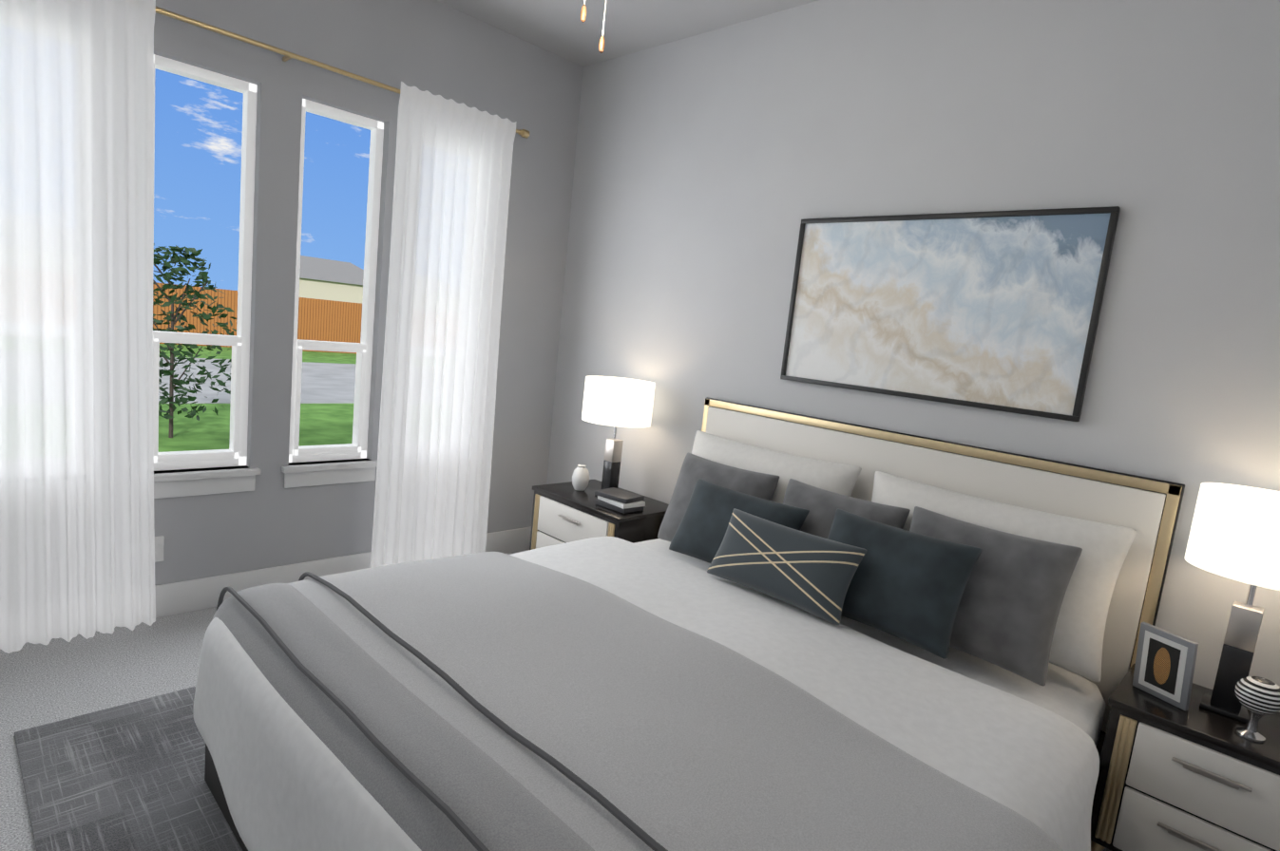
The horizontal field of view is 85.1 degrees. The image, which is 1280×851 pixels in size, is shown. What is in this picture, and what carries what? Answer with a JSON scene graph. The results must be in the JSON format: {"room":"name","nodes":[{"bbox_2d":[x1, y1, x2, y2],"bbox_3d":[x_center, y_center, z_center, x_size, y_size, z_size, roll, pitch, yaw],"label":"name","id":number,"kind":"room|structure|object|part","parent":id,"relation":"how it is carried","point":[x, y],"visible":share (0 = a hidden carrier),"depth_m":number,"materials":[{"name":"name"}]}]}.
{"room":"bedroom","nodes":[
{"label":"bedroom","id":0,"kind":"room"},
{"bbox_2d":[152,0,583,586],"bbox_3d":[-1.764,-0.666,3.299,0.160,3.050,3.439,13,11,43],"label":"wall","id":1,"kind":"structure","parent":0,"point":[446,53],"depth_m":3.44,"materials":[{"name":"paint"}]},
{"bbox_2d":[154,535,164,562],"bbox_3d":[-2.148,0.549,3.078,0.008,0.115,0.075,13,11,43],"label":"electrical outlet plate","id":2,"kind":"object","parent":1,"relation":"attached to","point":[159,547],"visible":0.54,"depth_m":3.09,"materials":[{"name":"white plastic"}]},
{"bbox_2d":[153,465,260,498],"bbox_3d":[-2.014,0.258,3.177,0.115,0.110,0.488,13,11,43],"label":"window sill","id":3,"kind":"structure","parent":1,"relation":"attached to","point":[196,483],"depth_m":3.16,"materials":[{"name":"white wood"}]},
{"bbox_2d":[0,0,529,653],"bbox_3d":[-1.650,-0.411,3.269,0.128,2.569,2.486,13,11,43],"label":"curtains","id":4,"kind":"object","parent":1,"relation":"attached to","point":[76,331],"visible":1,"depth_m":2.80,"materials":[{"name":"white fabric"}]},
{"bbox_3d":[-2.225,-0.387,2.650,0.085,2.569,0.665,13,11,43],"label":"panel","id":5,"kind":"part","parent":4,"relation":"part of","materials":[{"name":"white fabric"}]},
{"bbox_3d":[-1.507,-1.629,3.087,0.021,0.021,2.370,13,11,43],"label":"rod","id":6,"kind":"part","parent":4,"relation":"part of","materials":[{"name":"gold metal"}]},
{"bbox_3d":[-1.077,-0.427,3.828,0.085,2.569,0.709,13,11,43],"label":"panel","id":7,"kind":"part","parent":4,"relation":"part of","materials":[{"name":"white fabric"}]},
{"bbox_2d":[281,458,377,488],"bbox_3d":[-1.602,0.244,3.599,0.115,0.110,0.488,13,11,43],"label":"window sill","id":8,"kind":"structure","parent":1,"relation":"attached to","point":[299,475],"depth_m":3.56,"materials":[{"name":"white wood"}]},
{"bbox_2d":[154,526,531,618],"bbox_3d":[-1.850,0.778,3.438,0.016,0.150,3.390,13,11,43],"label":"baseboard","id":9,"kind":"structure","parent":1,"relation":"attached to","point":[185,597],"depth_m":3.40,"materials":[{"name":"white"}]},
{"bbox_2d":[0,549,1111,850],"bbox_3d":[-0.433,1.253,2.061,4.390,0.120,3.759,13,11,43],"label":"floor","id":10,"kind":"structure","parent":0,"point":[57,680],"depth_m":2.62,"materials":[{"name":"carpet"}]},
{"bbox_2d":[14,686,242,850],"bbox_3d":[-0.312,1.225,1.865,3.009,0.012,1.831,13,11,43],"label":"rug","id":11,"kind":"object","parent":10,"relation":"on","point":[128,777],"visible":0.33,"depth_m":2.07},
{"bbox_2d":[529,479,668,550],"bbox_3d":[-0.227,0.677,3.880,0.716,0.574,0.492,13,11,43],"label":"nightstand","id":12,"kind":"object","parent":10,"relation":"on","point":[563,512],"visible":0.48,"depth_m":3.70,"materials":[{"name":"black wood"}]},
{"bbox_3d":[-0.384,0.601,3.700,0.170,0.220,0.018,13,11,43],"label":"handle","id":13,"kind":"part","parent":12,"relation":"part of","materials":[{"name":"silver metal"}]},
{"bbox_3d":[-0.375,0.633,3.717,0.556,0.393,0.017,13,11,43],"label":"drawer","id":14,"kind":"part","parent":12,"relation":"part of","materials":[{"name":"white wood"}]},
{"bbox_2d":[572,464,589,491],"bbox_3d":[-0.335,0.294,3.937,0.100,0.140,0.100,13,11,43],"label":"vase","id":15,"kind":"object","parent":12,"relation":"on","point":[581,478],"visible":1,"depth_m":3.90,"materials":[{"name":"white ceramic"}]},
{"bbox_2d":[581,376,655,489],"bbox_3d":[-0.139,0.073,3.822,0.380,0.649,0.380,13,11,43],"label":"lamp","id":16,"kind":"object","parent":12,"relation":"on","point":[617,402],"visible":0.83,"depth_m":3.65,"materials":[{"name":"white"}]},
{"bbox_3d":[-0.162,0.287,3.851,0.068,0.186,0.068,13,11,43],"label":"stem","id":17,"kind":"part","parent":16,"relation":"part of","materials":[{"name":"black"}]},
{"bbox_3d":[-0.116,-0.146,3.792,0.374,0.005,0.374,13,11,43],"label":"frame","id":18,"kind":"part","parent":16,"relation":"part of","materials":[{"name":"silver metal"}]},
{"bbox_3d":[-0.117,-0.134,3.794,0.380,0.230,0.380,13,11,43],"label":"lamp shade","id":19,"kind":"part","parent":16,"relation":"part of","materials":[{"name":"white"}]},
{"bbox_2d":[594,487,645,514],"bbox_3d":[-0.107,0.391,3.644,0.230,0.075,0.177,13,11,43],"label":"books","id":20,"kind":"object","parent":12,"relation":"on","point":[620,501],"visible":1,"depth_m":3.59,"materials":[{"name":"grey paper"}]},
{"bbox_2d":[193,397,1184,850],"bbox_3d":[0.240,0.651,2.117,2.376,1.190,2.346,13,11,43],"label":"bed","id":21,"kind":"object","parent":10,"relation":"on","point":[787,631],"visible":1,"depth_m":1.88,"materials":[{"name":"grey fabric"}]},
{"bbox_2d":[193,535,1100,850],"bbox_3d":[-0.006,0.859,1.947,2.231,0.485,1.752,13,11,43],"label":"duvet","id":22,"kind":"object","parent":21,"relation":"on","point":[410,706],"depth_m":1.64,"materials":[{"name":"white fabric"}]},
{"bbox_2d":[204,551,1125,850],"bbox_3d":[-0.189,0.851,1.730,2.309,0.495,1.115,13,11,43],"label":"throw","id":23,"kind":"object","parent":21,"relation":"on","point":[484,701],"depth_m":1.56,"materials":[{"name":"grey fabric"}]},
{"bbox_2d":[657,452,780,573],"bbox_3d":[0.340,0.374,3.137,0.560,0.460,0.173,13,-9,43],"label":"pillow","id":24,"kind":"object","parent":21,"relation":"on","point":[754,480],"depth_m":3.15,"materials":[{"name":"fabric"}]},
{"bbox_2d":[758,478,910,621],"bbox_3d":[0.751,0.471,2.754,0.560,0.460,0.174,13,-9,43],"label":"pillow","id":25,"kind":"object","parent":21,"relation":"on","point":[822,499],"depth_m":2.73,"materials":[{"name":"fabric"}]},
{"bbox_3d":[0.991,0.481,2.982,1.914,0.848,0.024,13,11,43],"label":"headboard panel","id":26,"kind":"part","parent":21,"relation":"part of","materials":[{"name":"white leather"}]},
{"bbox_3d":[0.991,0.608,3.013,1.998,1.190,0.014,13,11,43],"label":"headboard","id":27,"kind":"part","parent":21,"relation":"part of","materials":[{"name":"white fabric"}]},
{"bbox_3d":[0.997,0.463,2.984,1.986,0.884,0.012,13,11,43],"label":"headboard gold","id":28,"kind":"part","parent":21,"relation":"part of","materials":[{"name":"beige"}]},
{"bbox_2d":[878,506,1082,687],"bbox_3d":[1.136,0.554,2.370,0.580,0.480,0.173,13,-9,43],"label":"pillow","id":29,"kind":"object","parent":21,"relation":"on","point":[1022,594],"depth_m":2.25,"materials":[{"name":"fabric"}]},
{"bbox_2d":[843,470,1137,683],"bbox_3d":[1.220,0.505,2.546,0.960,0.540,0.205,13,-3,43],"label":"pillow","id":30,"kind":"object","parent":21,"relation":"on","point":[1108,544],"depth_m":2.33,"materials":[{"name":"beige fabric"}]},
{"bbox_2d":[1090,664,1279,850],"bbox_3d":[1.665,1.127,2.054,0.511,0.574,0.405,13,11,43],"label":"nightstand","id":31,"kind":"object","parent":10,"relation":"on","point":[1194,777],"visible":0.98,"depth_m":1.96,"materials":[{"name":"black wood"}]},
{"bbox_2d":[1132,622,1198,711],"bbox_3d":[1.583,0.712,2.083,0.070,0.210,0.150,-5,11,-23],"label":"photo frame","id":32,"kind":"object","parent":31,"relation":"on","point":[1165,665],"visible":1,"depth_m":2.06,"materials":[{"name":"grey metal"}]},
{"bbox_2d":[1144,637,1181,695],"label":"print","id":33,"kind":"object","parent":32,"relation":"attached to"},
{"bbox_3d":[1.547,1.081,1.921,0.351,0.393,0.017,13,11,43],"label":"drawer","id":34,"kind":"part","parent":31,"relation":"part of","materials":[{"name":"white wood"}]},
{"bbox_3d":[1.538,1.049,1.904,0.170,0.220,0.018,13,11,43],"label":"handle","id":35,"kind":"part","parent":31,"relation":"part of","materials":[{"name":"silver metal"}]},
{"bbox_2d":[1184,482,1279,724],"bbox_3d":[1.763,0.520,2.018,0.330,0.649,0.330,13,11,43],"label":"lamp","id":36,"kind":"object","parent":31,"relation":"on","point":[1234,533],"visible":0.9,"depth_m":1.98,"materials":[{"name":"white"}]},
{"bbox_3d":[1.785,0.314,1.989,0.330,0.230,0.330,13,11,43],"label":"lamp shade","id":37,"kind":"part","parent":36,"relation":"part of","materials":[{"name":"white"}]},
{"bbox_3d":[1.741,0.735,2.047,0.068,0.186,0.068,13,11,43],"label":"stem","id":38,"kind":"part","parent":36,"relation":"part of","materials":[{"name":"black metal"}]},
{"bbox_2d":[1234,676,1279,743],"bbox_3d":[1.687,0.771,1.905,0.104,0.168,0.104,13,11,43],"label":"striped vase","id":39,"kind":"object","parent":31,"relation":"on","point":[1258,697],"visible":0.98,"depth_m":1.88,"materials":[{"name":"silver metal"}]},
{"bbox_2d":[436,0,818,66],"bbox_3d":[-0.104,-1.871,1.633,4.390,0.120,3.759,13,11,43],"label":"ceiling","id":40,"kind":"structure","parent":0,"point":[560,28],"depth_m":3.59,"materials":[{"name":"paint"}]},
{"bbox_2d":[580,0,606,53],"bbox_3d":[-0.121,-1.378,1.600,1.302,0.843,1.258,13,11,43],"label":"ceiling fan","id":41,"kind":"object","parent":40,"relation":"hanging from","point":[601,44],"visible":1,"depth_m":1.82,"materials":[{"name":"brown metal"}]},
{"bbox_3d":[-0.148,-1.077,1.821,0.015,0.045,0.016,13,11,43],"label":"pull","id":42,"kind":"part","parent":41,"relation":"part of","materials":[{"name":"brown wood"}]},
{"bbox_3d":[-0.135,-1.198,1.804,0.004,0.200,0.004,13,11,43],"label":"chain","id":43,"kind":"part","parent":41,"relation":"part of","materials":[{"name":"silver metal"}]},
{"bbox_3d":[-0.101,-1.002,1.833,0.015,0.045,0.016,13,11,43],"label":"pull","id":44,"kind":"part","parent":41,"relation":"part of","materials":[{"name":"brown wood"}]},
{"bbox_3d":[-0.084,-1.158,1.811,0.004,0.270,0.004,13,11,43],"label":"chain","id":45,"kind":"part","parent":41,"relation":"part of","materials":[{"name":"silver metal"}]},
{"bbox_2d":[546,0,1279,712],"bbox_3d":[0.990,-0.352,3.133,4.390,3.050,0.160,13,11,43],"label":"wall","id":46,"kind":"structure","parent":0,"point":[714,167],"depth_m":2.73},
{"bbox_2d":[780,206,1120,421],"bbox_3d":[1.149,-0.481,2.836,1.238,0.740,0.029,13,11,43],"label":"framed picture","id":47,"kind":"object","parent":46,"relation":"attached to","point":[999,311],"visible":1,"depth_m":2.74,"materials":[{"name":"black"}]},
{"label":"outside","id":48,"kind":"structure","parent":0,"visible":0},
{"bbox_2d":[158,343,356,452],"bbox_3d":[-40.515,-10.415,60.051,135.845,0.200,150.000,13,11,43],"label":"ground","id":49,"kind":"structure","parent":48,"point":[325,424],"depth_m":10.35,"materials":[{"name":"green plant"}]},
{"bbox_2d":[152,243,237,438],"bbox_3d":[-5.755,-1.057,8.582,1.589,2.466,1.548,13,11,43],"label":"tree","id":50,"kind":"object","parent":49,"relation":"on","point":[175,258],"depth_m":8.57,"materials":[{"name":"green plant"}]},
{"bbox_2d":[158,357,356,403],"bbox_3d":[-1.898,-1.324,22.570,8.000,0.019,150.000,13,11,43],"label":"street","id":51,"kind":"structure","parent":49,"relation":"on","point":[326,383],"depth_m":15.02,"materials":[{"name":"concrete"}]},
{"bbox_2d":[152,282,362,353],"bbox_3d":[-7.844,-3.665,28.309,0.080,1.849,150.000,13,11,43],"label":"fence","id":52,"kind":"object","parent":49,"relation":"on","point":[328,320],"depth_m":24.29,"materials":[{"name":"brown wood"}]},
{"bbox_2d":[298,255,363,304],"bbox_3d":[-37.082,-16.218,80.988,10.800,6.299,13.800,13,11,43],"label":"house","id":53,"kind":"structure","parent":49,"relation":"on","point":[328,279],"depth_m":77.90,"materials":[{"name":"beige"}]}
]}

